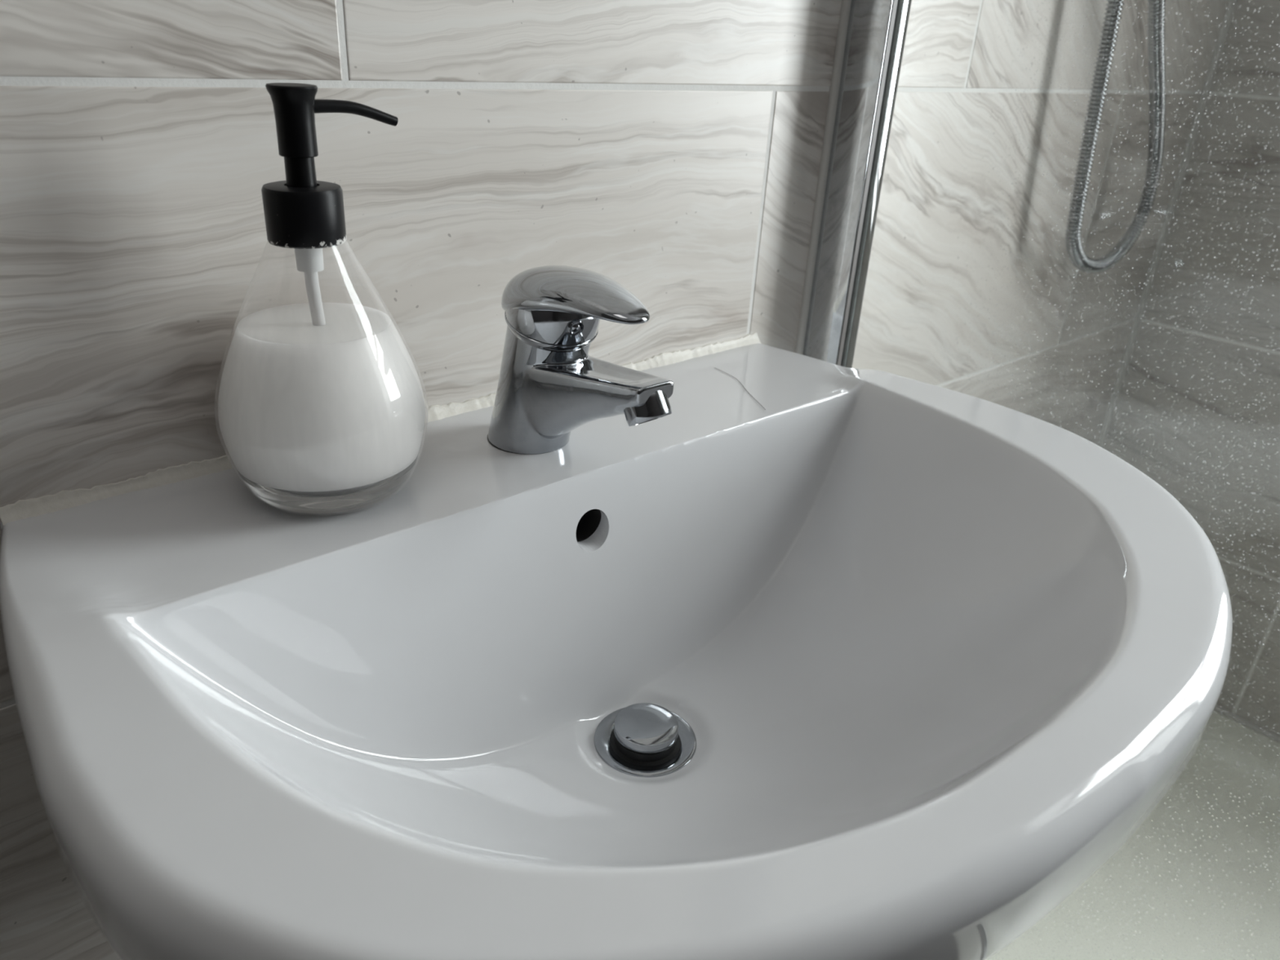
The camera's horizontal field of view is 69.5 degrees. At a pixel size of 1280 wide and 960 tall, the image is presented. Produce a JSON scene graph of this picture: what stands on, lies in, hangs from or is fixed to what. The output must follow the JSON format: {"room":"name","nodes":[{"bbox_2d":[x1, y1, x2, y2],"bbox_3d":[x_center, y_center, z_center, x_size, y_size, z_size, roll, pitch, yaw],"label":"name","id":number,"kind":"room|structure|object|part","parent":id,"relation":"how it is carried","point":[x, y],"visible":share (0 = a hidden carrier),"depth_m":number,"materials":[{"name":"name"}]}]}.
{"room":"bathroom","nodes":[
{"label":"bathroom","id":0,"kind":"room"},
{"bbox_2d":[0,0,1229,959],"bbox_3d":[-0.205,-0.331,0.441,2.627,2.350,0.100,-18,34,-37],"label":"wall","id":1,"kind":"structure","parent":0,"point":[668,151],"depth_m":0.57,"materials":[{"name":"tile"}]},
{"bbox_2d":[0,342,1232,959],"bbox_3d":[0.036,0.112,0.517,0.606,0.198,0.436,-18,34,-37],"label":"basin","id":2,"kind":"object","parent":1,"relation":"attached to","point":[933,657],"visible":0.93,"depth_m":0.46,"materials":[{"name":"white ceramic"}]},
{"bbox_2d":[214,82,428,515],"bbox_3d":[-0.162,-0.087,0.458,0.105,0.201,0.105,-18,34,-37],"label":"soap dispenser","id":3,"kind":"object","parent":2,"relation":"on","point":[322,406],"visible":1,"depth_m":0.44,"materials":[{"name":"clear glass"}]},
{"bbox_3d":[-0.158,-0.145,0.429,0.014,0.018,0.014,3,26,-2],"label":"pump stem","id":4,"kind":"part","parent":3,"relation":"part of","materials":[{"name":"black plastic"}]},
{"bbox_2d":[214,239,428,515],"bbox_3d":[-0.163,-0.057,0.472,0.105,0.134,0.105,-18,34,-37],"label":"glass bottle","id":5,"kind":"object","parent":3,"relation":"attached to","point":[322,406],"depth_m":0.45,"materials":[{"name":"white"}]},
{"bbox_3d":[-0.167,-0.005,0.498,0.092,0.016,0.092,-18,34,-37],"label":"glass","id":6,"kind":"part","parent":3,"relation":"part of","materials":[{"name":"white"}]},
{"bbox_2d":[0,332,760,525],"bbox_3d":[-0.105,-0.051,0.613,0.545,0.009,0.008,-18,34,-37],"label":"bead","id":7,"kind":"object","parent":2,"relation":"attached to","point":[63,500],"visible":0.56,"depth_m":0.50,"materials":[{"name":"plastic"}]},
{"bbox_2d":[487,265,673,454],"bbox_3d":[-0.035,-0.060,0.518,0.056,0.113,0.146,-18,34,-37],"label":"mixer tap","id":8,"kind":"object","parent":2,"relation":"on","point":[549,386],"visible":1,"depth_m":0.50,"materials":[{"name":"silver metal"}]},
{"bbox_3d":[-0.034,-0.097,0.502,0.055,0.032,0.108,-18,34,-37],"label":"lever","id":9,"kind":"part","parent":8,"relation":"part of","materials":[{"name":"silver metal"}]},
{"bbox_2d":[488,324,673,453],"bbox_3d":[-0.038,-0.050,0.526,0.050,0.087,0.138,-18,34,-37],"label":"spout","id":10,"kind":"object","parent":8,"relation":"attached to","point":[549,386],"depth_m":0.51,"materials":[{"name":"silver metal"}]},
{"bbox_2d":[593,702,696,777],"bbox_3d":[0.004,0.154,0.557,0.062,0.019,0.062,-18,34,-37],"label":"drain","id":11,"kind":"object","parent":2,"relation":"in","point":[641,740],"visible":1,"depth_m":0.55,"materials":[{"name":"silver metal"}]},
{"bbox_2d":[715,368,765,409],"bbox_3d":[0.075,-0.068,0.676,0.006,0.001,0.088,-6,28,-19],"label":"stray hair","id":12,"kind":"object","parent":2,"relation":"on","point":[716,368],"visible":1,"depth_m":0.67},
{"bbox_2d":[1097,0,1237,447],"bbox_3d":[0.746,-0.713,1.099,0.014,2.140,0.014,-18,34,-37],"label":"trim","id":13,"kind":"structure","parent":1,"relation":"attached to","point":[1231,6],"depth_m":1.26,"materials":[{"name":"grey plastic"}]},
{"bbox_3d":[0.462,-0.748,0.747,0.300,0.062,0.068,-18,34,-37],"label":"shower valve","id":14,"kind":"object","parent":1,"relation":"attached to","visible":0},
{"bbox_2d":[1065,0,1165,273],"bbox_3d":[0.521,-0.490,0.930,0.258,0.574,0.034,-18,34,-37],"label":"shower hose","id":15,"kind":"object","parent":14,"relation":"hanging from","point":[1156,12],"visible":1,"depth_m":0.98,"materials":[{"name":"silver metal"}]},
{"bbox_2d":[1102,0,1279,735],"bbox_3d":[1.443,-0.344,0.670,0.340,2.350,1.750,-18,34,-37],"label":"wall","id":16,"kind":"structure","parent":0,"point":[1207,331],"depth_m":1.27,"materials":[{"name":"tile"}]},
{"bbox_2d":[1213,704,1279,743],"bbox_3d":[1.000,0.418,1.252,0.011,0.012,0.948,-18,34,-37],"label":"trim","id":17,"kind":"structure","parent":16,"relation":"attached to","point":[1232,716],"depth_m":1.35,"materials":[{"name":"grey plastic"}]},
{"bbox_3d":[0.298,1.116,0.335,2.727,0.100,1.950,-18,34,-37],"label":"floor","id":18,"kind":"structure","parent":0,"visible":0},
{"bbox_2d":[988,711,1279,959],"bbox_3d":[0.687,0.617,1.051,0.816,0.210,0.948,-18,34,-37],"label":"shower tray","id":19,"kind":"object","parent":18,"relation":"on","point":[1214,915],"visible":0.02,"depth_m":1.13,"materials":[{"name":"white plastic"}]},
{"bbox_2d":[795,0,1277,951],"bbox_3d":[0.448,-0.258,0.406,0.030,1.900,0.863,-18,34,-37],"label":"screen","id":20,"kind":"object","parent":19,"relation":"on","point":[871,36],"visible":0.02,"depth_m":0.74,"materials":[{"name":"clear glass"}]},
{"bbox_3d":[0.454,-0.258,0.401,0.006,1.896,0.848,-18,34,-37],"label":"glass pane","id":21,"kind":"part","parent":20,"relation":"part of","materials":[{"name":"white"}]}
]}

